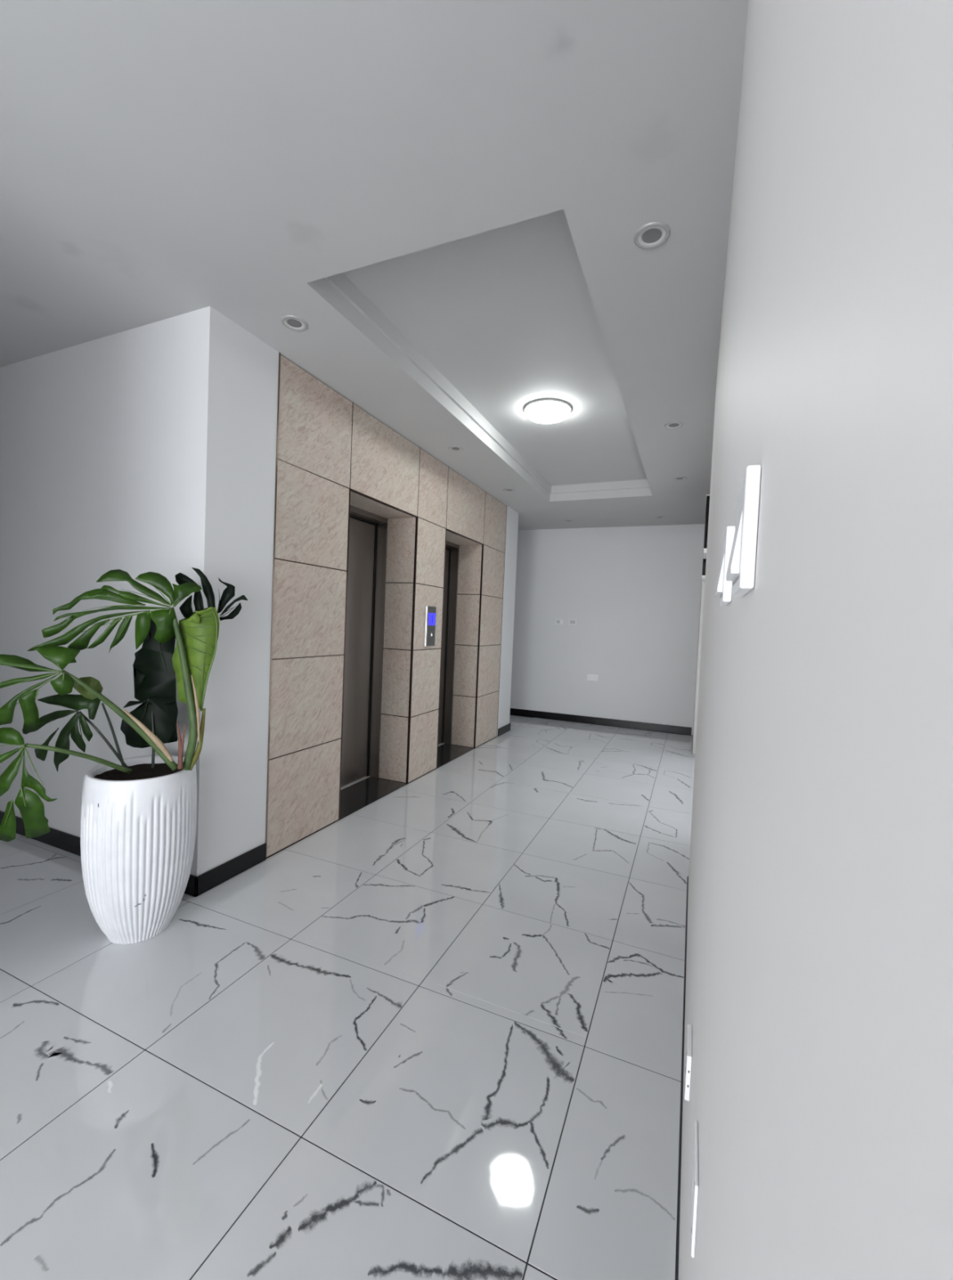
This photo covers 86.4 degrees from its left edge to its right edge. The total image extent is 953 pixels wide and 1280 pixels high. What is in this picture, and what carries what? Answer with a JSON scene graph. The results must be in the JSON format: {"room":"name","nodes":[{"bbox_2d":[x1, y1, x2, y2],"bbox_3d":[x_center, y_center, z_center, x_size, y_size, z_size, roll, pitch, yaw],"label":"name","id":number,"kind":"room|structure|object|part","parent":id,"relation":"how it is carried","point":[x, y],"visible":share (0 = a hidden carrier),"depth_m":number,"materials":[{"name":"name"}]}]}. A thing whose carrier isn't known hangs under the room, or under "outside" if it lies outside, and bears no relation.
{"room":"elevator lobby","nodes":[
{"label":"elevator lobby","id":0,"kind":"room"},
{"bbox_2d":[80,755,196,944],"bbox_3d":[-1.385,0.859,2.095,0.398,0.676,0.398,3,2,23],"label":"pot","id":1,"kind":"object","parent":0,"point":[139,820],"depth_m":1.95,"materials":[{"name":"white ceramic"}]},
{"bbox_2d":[0,306,279,875],"bbox_3d":[-4.281,-0.330,3.846,6.783,2.694,0.413,3,2,23],"label":"wall","id":2,"kind":"structure","parent":0,"point":[151,447],"depth_m":2.57,"materials":[{"name":"paint"}]},
{"bbox_2d":[0,810,266,897],"bbox_3d":[-4.333,0.970,3.879,6.795,0.092,0.420,3,2,23],"label":"baseboard","id":3,"kind":"structure","parent":2,"relation":"attached to","point":[196,886],"depth_m":2.62,"materials":[{"name":"black tile"}]},
{"bbox_2d":[0,715,694,1279],"bbox_3d":[-3.555,1.144,2.788,9.300,0.120,12.500,3,2,23],"label":"floor","id":4,"kind":"structure","parent":0,"point":[437,1033],"depth_m":1.58,"materials":[{"name":"grey tile"}]},
{"bbox_2d":[0,567,248,944],"bbox_3d":[-1.414,0.444,2.058,0.860,1.505,0.404,2,2,-23],"label":"monstera","id":5,"kind":"object","parent":4,"relation":"on","point":[139,814],"visible":1,"depth_m":1.97,"materials":[{"name":"green plant"}]},
{"bbox_3d":[-1.469,0.448,1.892,0.042,0.169,0.323,4,3,41],"label":"stem","id":6,"kind":"part","parent":5,"relation":"part of","materials":[{"name":"green plant"}]},
{"bbox_3d":[-1.464,0.398,1.993,0.166,0.243,0.024,1,2,-28],"label":"stem","id":7,"kind":"part","parent":5,"relation":"part of","materials":[{"name":"grey"}]},
{"bbox_3d":[-1.427,0.380,1.992,0.020,0.281,0.102,3,2,18],"label":"stem","id":8,"kind":"part","parent":5,"relation":"part of","materials":[{"name":"grey"}]},
{"bbox_3d":[-1.344,0.315,1.932,0.225,0.411,0.308,3,2,23],"label":"stem","id":9,"kind":"part","parent":5,"relation":"part of","materials":[{"name":"green plant"}]},
{"bbox_3d":[-1.364,0.416,2.141,0.015,0.245,0.071,1,2,-37],"label":"stem","id":10,"kind":"part","parent":5,"relation":"part of","materials":[{"name":"grey"}]},
{"bbox_3d":[-1.171,0.197,2.035,0.128,0.653,0.036,3,2,7],"label":"stem","id":11,"kind":"part","parent":5,"relation":"part of","materials":[{"name":"green plant"}]},
{"bbox_3d":[-1.133,0.402,2.051,0.079,0.257,0.020,3,2,8],"label":"stem","id":12,"kind":"part","parent":5,"relation":"part of","materials":[{"name":"green plant"}]},
{"bbox_2d":[0,0,748,529],"bbox_3d":[-3.413,-1.737,2.682,9.150,0.266,12.300,3,2,23],"label":"ceiling","id":13,"kind":"structure","parent":0,"point":[451,197],"depth_m":1.68,"materials":[{"name":"paint"}]},
{"bbox_2d":[280,315,307,331],"bbox_3d":[-0.854,-1.485,2.380,0.120,0.006,0.120,3,2,23],"label":"recessed light","id":14,"kind":"object","parent":13,"relation":"in","point":[291,322],"visible":1,"depth_m":2.38,"materials":[{"name":"grey"}]},
{"bbox_2d":[448,445,462,451],"bbox_3d":[-0.164,-1.511,4.010,0.120,0.006,0.120,3,2,23],"label":"recessed light","id":15,"kind":"object","parent":13,"relation":"in","point":[453,448],"visible":1,"depth_m":4.01,"materials":[{"name":"grey"}]},
{"bbox_2d":[502,488,515,492],"bbox_3d":[0.333,-1.529,5.179,0.120,0.006,0.120,3,2,23],"label":"recessed light","id":16,"kind":"object","parent":13,"relation":"in","point":[508,490],"visible":1,"depth_m":5.18,"materials":[{"name":"grey"}]},
{"bbox_2d":[524,398,571,423],"bbox_3d":[0.502,-1.605,3.597,0.334,0.068,0.334,3,2,23],"label":"ceiling lamp","id":17,"kind":"object","parent":13,"relation":"attached to","point":[544,411],"visible":1,"depth_m":3.51,"materials":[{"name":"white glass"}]},
{"bbox_2d":[633,222,670,248],"bbox_3d":[0.609,-1.403,1.763,0.120,0.006,0.120,3,2,23],"label":"recessed light","id":18,"kind":"object","parent":13,"relation":"in","point":[654,234],"visible":1,"depth_m":1.76,"materials":[{"name":"grey"}]},
{"bbox_2d":[654,515,664,518],"bbox_3d":[2.216,-1.483,6.133,0.120,0.006,0.120,3,2,23],"label":"recessed light","id":19,"kind":"object","parent":13,"relation":"in","point":[656,517],"visible":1,"depth_m":6.13,"materials":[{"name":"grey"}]},
{"bbox_2d":[663,421,683,429],"bbox_3d":[1.313,-1.428,3.376,0.120,0.006,0.120,3,2,23],"label":"recessed light","id":20,"kind":"object","parent":13,"relation":"in","point":[674,424],"visible":1,"depth_m":3.37,"materials":[{"name":"grey"}]},
{"bbox_2d":[672,476,686,480],"bbox_3d":[1.823,-1.446,4.550,0.120,0.006,0.120,3,2,23],"label":"recessed light","id":21,"kind":"object","parent":13,"relation":"in","point":[676,478],"visible":1,"depth_m":4.55,"materials":[{"name":"grey"}]},
{"bbox_2d":[265,352,506,858],"bbox_3d":[-0.707,-0.202,4.443,0.687,2.694,3.510,3,2,23],"label":"wall","id":22,"kind":"structure","parent":0,"point":[332,455],"depth_m":3.30,"materials":[{"name":"beige stone"}]},
{"bbox_3d":[-1.017,0.910,3.028,0.020,0.531,0.611,3,2,23],"label":"panel","id":23,"kind":"part","parent":22,"relation":"part of","materials":[{"name":"beige stone"}]},
{"bbox_3d":[-0.995,0.370,3.010,0.020,0.537,0.611,3,2,23],"label":"panel","id":24,"kind":"part","parent":22,"relation":"part of","materials":[{"name":"beige stone"}]},
{"bbox_3d":[-0.972,-0.170,2.992,0.020,0.533,0.611,3,2,23],"label":"panel","id":25,"kind":"part","parent":22,"relation":"part of","materials":[{"name":"beige stone"}]},
{"bbox_3d":[-0.950,-0.701,2.974,0.020,0.519,0.611,3,2,23],"label":"panel","id":26,"kind":"part","parent":22,"relation":"part of","materials":[{"name":"beige stone"}]},
{"bbox_3d":[-0.928,-1.235,2.957,0.020,0.538,0.611,3,2,23],"label":"panel","id":27,"kind":"part","parent":22,"relation":"part of","materials":[{"name":"beige stone"}]},
{"bbox_2d":[339,505,407,819],"bbox_3d":[-0.886,0.084,3.763,0.444,2.166,0.920,3,2,23],"label":"door","id":28,"kind":"structure","parent":22,"relation":"in","point":[361,785],"depth_m":4.08,"materials":[{"name":"metal"}]},
{"bbox_3d":[-1.093,1.149,3.868,0.080,0.010,0.856,3,2,23],"label":"sill","id":29,"kind":"part","parent":28,"relation":"part of","materials":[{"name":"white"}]},
{"bbox_3d":[-0.967,0.099,4.021,0.028,2.076,0.406,3,2,23],"label":"panel","id":30,"kind":"part","parent":28,"relation":"part of","materials":[{"name":"metal"}]},
{"bbox_3d":[-0.983,0.075,3.805,0.095,2.160,0.920,3,2,23],"label":"frame","id":31,"kind":"part","parent":28,"relation":"part of","materials":[{"name":"metal"}]},
{"bbox_3d":[-0.769,-0.985,3.696,0.272,0.018,0.856,3,2,23],"label":"panel","id":32,"kind":"part","parent":22,"relation":"part of","materials":[{"name":"beige stone"}]},
{"bbox_3d":[-0.636,-1.245,3.635,0.020,0.538,0.854,3,2,23],"label":"panel","id":33,"kind":"part","parent":22,"relation":"part of","materials":[{"name":"beige stone"}]},
{"bbox_3d":[-0.674,0.886,4.160,0.272,0.531,0.017,3,2,23],"label":"panel","id":34,"kind":"part","parent":22,"relation":"part of","materials":[{"name":"beige stone"}]},
{"bbox_3d":[-0.651,0.347,4.142,0.272,0.537,0.017,3,2,23],"label":"panel","id":35,"kind":"part","parent":22,"relation":"part of","materials":[{"name":"beige stone"}]},
{"bbox_3d":[-0.629,-0.194,4.124,0.272,0.533,0.017,3,2,23],"label":"panel","id":36,"kind":"part","parent":22,"relation":"part of","materials":[{"name":"beige stone"}]},
{"bbox_3d":[-0.607,-0.725,4.107,0.272,0.519,0.017,3,2,23],"label":"panel","id":37,"kind":"part","parent":22,"relation":"part of","materials":[{"name":"beige stone"}]},
{"bbox_3d":[-0.456,0.889,4.334,0.020,0.531,0.499,3,2,23],"label":"panel","id":38,"kind":"part","parent":22,"relation":"part of","materials":[{"name":"beige stone"}]},
{"bbox_3d":[-0.433,0.350,4.316,0.020,0.537,0.499,3,2,23],"label":"panel","id":39,"kind":"part","parent":22,"relation":"part of","materials":[{"name":"beige stone"}]},
{"bbox_3d":[-0.411,-0.190,4.298,0.020,0.533,0.499,3,2,23],"label":"panel","id":40,"kind":"part","parent":22,"relation":"part of","materials":[{"name":"beige stone"}]},
{"bbox_2d":[422,605,435,646],"bbox_3d":[-0.392,-0.117,4.288,0.028,0.340,0.160,3,2,23],"label":"panel","id":41,"kind":"object","parent":22,"relation":"attached to","point":[429,611],"visible":1,"depth_m":4.26,"materials":[{"name":"silver metal"}]},
{"bbox_3d":[-0.389,-0.722,4.280,0.020,0.519,0.499,3,2,23],"label":"panel","id":42,"kind":"part","parent":22,"relation":"part of","materials":[{"name":"beige stone"}]},
{"bbox_3d":[-0.367,-1.255,4.262,0.020,0.538,0.499,3,2,23],"label":"panel","id":43,"kind":"part","parent":22,"relation":"part of","materials":[{"name":"beige stone"}]},
{"bbox_2d":[436,540,474,768],"bbox_3d":[-0.346,0.064,5.019,0.444,2.166,0.925,3,2,23],"label":"door","id":44,"kind":"structure","parent":22,"relation":"in","point":[447,752],"depth_m":5.44,"materials":[{"name":"metal"}]},
{"bbox_3d":[-0.427,0.079,5.279,0.028,2.076,0.408,3,2,23],"label":"panel","id":45,"kind":"part","parent":44,"relation":"part of","materials":[{"name":"metal"}]},
{"bbox_3d":[-0.443,0.056,5.061,0.095,2.160,0.925,3,2,23],"label":"frame","id":46,"kind":"part","parent":44,"relation":"part of","materials":[{"name":"metal"}]},
{"bbox_3d":[-0.229,-1.004,4.952,0.272,0.018,0.861,3,2,23],"label":"panel","id":47,"kind":"part","parent":22,"relation":"part of","materials":[{"name":"beige stone"}]},
{"bbox_3d":[-0.133,0.866,5.419,0.272,0.531,0.017,3,2,23],"label":"panel","id":48,"kind":"part","parent":22,"relation":"part of","materials":[{"name":"beige stone"}]},
{"bbox_3d":[-0.110,0.327,5.401,0.272,0.537,0.017,3,2,23],"label":"panel","id":49,"kind":"part","parent":22,"relation":"part of","materials":[{"name":"beige stone"}]},
{"bbox_3d":[-0.097,-1.265,4.891,0.020,0.538,0.859,3,2,23],"label":"panel","id":50,"kind":"part","parent":22,"relation":"part of","materials":[{"name":"beige stone"}]},
{"bbox_3d":[-0.088,-0.213,5.383,0.272,0.533,0.017,3,2,23],"label":"panel","id":51,"kind":"part","parent":22,"relation":"part of","materials":[{"name":"beige stone"}]},
{"bbox_3d":[-0.066,-0.744,5.365,0.272,0.519,0.017,3,2,23],"label":"panel","id":52,"kind":"part","parent":22,"relation":"part of","materials":[{"name":"beige stone"}]},
{"bbox_3d":[0.114,0.869,5.660,0.020,0.531,0.646,3,2,23],"label":"panel","id":53,"kind":"part","parent":22,"relation":"part of","materials":[{"name":"beige stone"}]},
{"bbox_3d":[0.137,0.329,5.642,0.020,0.537,0.646,3,2,23],"label":"panel","id":54,"kind":"part","parent":22,"relation":"part of","materials":[{"name":"beige stone"}]},
{"bbox_3d":[0.159,-0.211,5.623,0.020,0.533,0.646,3,2,23],"label":"panel","id":55,"kind":"part","parent":22,"relation":"part of","materials":[{"name":"beige stone"}]},
{"bbox_3d":[0.181,-0.742,5.606,0.020,0.519,0.646,3,2,23],"label":"panel","id":56,"kind":"part","parent":22,"relation":"part of","materials":[{"name":"beige stone"}]},
{"bbox_3d":[0.203,-1.276,5.588,0.020,0.538,0.646,3,2,23],"label":"panel","id":57,"kind":"part","parent":22,"relation":"part of","materials":[{"name":"beige stone"}]},
{"bbox_2d":[497,506,518,736],"bbox_3d":[0.068,-0.230,6.244,0.688,2.694,0.410,3,2,23],"label":"wall pillar","id":58,"kind":"structure","parent":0,"point":[512,518],"depth_m":6.09,"materials":[{"name":"paint"}]},
{"bbox_2d":[497,723,510,736],"bbox_3d":[0.027,1.070,6.291,0.690,0.092,0.417,3,2,23],"label":"baseboard","id":59,"kind":"structure","parent":58,"relation":"attached to","point":[502,730],"depth_m":6.13,"materials":[{"name":"black tile"}]},
{"bbox_2d":[510,524,704,735],"bbox_3d":[1.453,-0.202,7.114,3.550,2.694,0.150,3,2,22],"label":"wall","id":60,"kind":"structure","parent":0,"point":[633,593],"depth_m":6.88,"materials":[{"name":"paint"}]},
{"bbox_2d":[555,619,563,624],"bbox_3d":[1.165,-0.256,7.144,0.105,0.070,0.012,3,2,22],"label":"light switch","id":61,"kind":"object","parent":60,"relation":"attached to","point":[557,621],"visible":1,"depth_m":7.14,"materials":[{"name":"white plastic"}]},
{"bbox_2d":[568,619,576,624],"bbox_3d":[1.340,-0.250,7.072,0.105,0.075,0.012,3,2,22],"label":"light switch","id":62,"kind":"object","parent":60,"relation":"attached to","point":[571,621],"visible":1,"depth_m":7.06,"materials":[{"name":"white plastic"}]},
{"bbox_2d":[586,674,597,680],"bbox_3d":[1.596,0.517,6.980,0.146,0.086,0.009,3,2,22],"label":"wall socket","id":63,"kind":"object","parent":60,"relation":"attached to","point":[589,677],"visible":1,"depth_m":6.98,"materials":[{"name":"white plastic"}]},
{"bbox_2d":[509,707,691,735],"bbox_3d":[1.344,1.094,7.091,3.060,0.098,0.015,3,2,22],"label":"baseboard","id":64,"kind":"structure","parent":60,"relation":"attached to","point":[532,713],"depth_m":6.92,"materials":[{"name":"black tile"}]},
{"bbox_2d":[678,0,952,1279],"bbox_3d":[0.605,-0.032,0.981,0.261,2.694,12.300,3,2,23],"label":"wall","id":65,"kind":"structure","parent":0,"point":[819,989],"depth_m":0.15,"materials":[{"name":"paint"}]},
{"bbox_2d":[684,1023,692,1101],"bbox_3d":[0.419,0.833,1.004,0.009,0.087,0.088,3,2,23],"label":"wall socket","id":66,"kind":"object","parent":65,"relation":"attached to","point":[688,1047],"visible":1,"depth_m":0.97,"materials":[{"name":"white plastic"}]},
{"bbox_2d":[690,1120,697,1257],"bbox_3d":[0.267,0.666,0.621,0.004,0.086,0.086,3,2,23],"label":"blank plate","id":67,"kind":"object","parent":65,"relation":"attached to","point":[695,1160],"visible":1,"depth_m":0.60,"materials":[{"name":"white plastic"}]},
{"bbox_2d":[701,559,706,579],"bbox_3d":[2.374,-0.756,5.244,0.074,0.237,0.354,3,2,23],"label":"panel","id":68,"kind":"object","parent":65,"relation":"attached to","point":[704,562],"visible":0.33,"depth_m":5.09,"materials":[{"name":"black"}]},
{"bbox_2d":[702,494,709,559],"bbox_3d":[2.157,-1.039,4.707,0.078,0.516,0.404,3,2,23],"label":"panel","id":69,"kind":"object","parent":65,"relation":"attached to","point":[707,500],"visible":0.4,"depth_m":4.53,"materials":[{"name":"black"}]},
{"bbox_2d":[715,525,735,605],"bbox_3d":[0.301,-0.087,0.616,0.015,0.086,0.086,3,2,23],"label":"light switch","id":70,"kind":"object","parent":65,"relation":"attached to","point":[723,588],"visible":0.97,"depth_m":0.58,"materials":[{"name":"white plastic"}]},
{"bbox_2d":[725,464,760,596],"bbox_3d":[0.205,-0.080,0.394,0.015,0.086,0.086,3,2,23],"label":"light switch","id":71,"kind":"object","parent":65,"relation":"attached to","point":[740,571],"visible":1,"depth_m":0.35,"materials":[{"name":"white plastic"}]}
]}

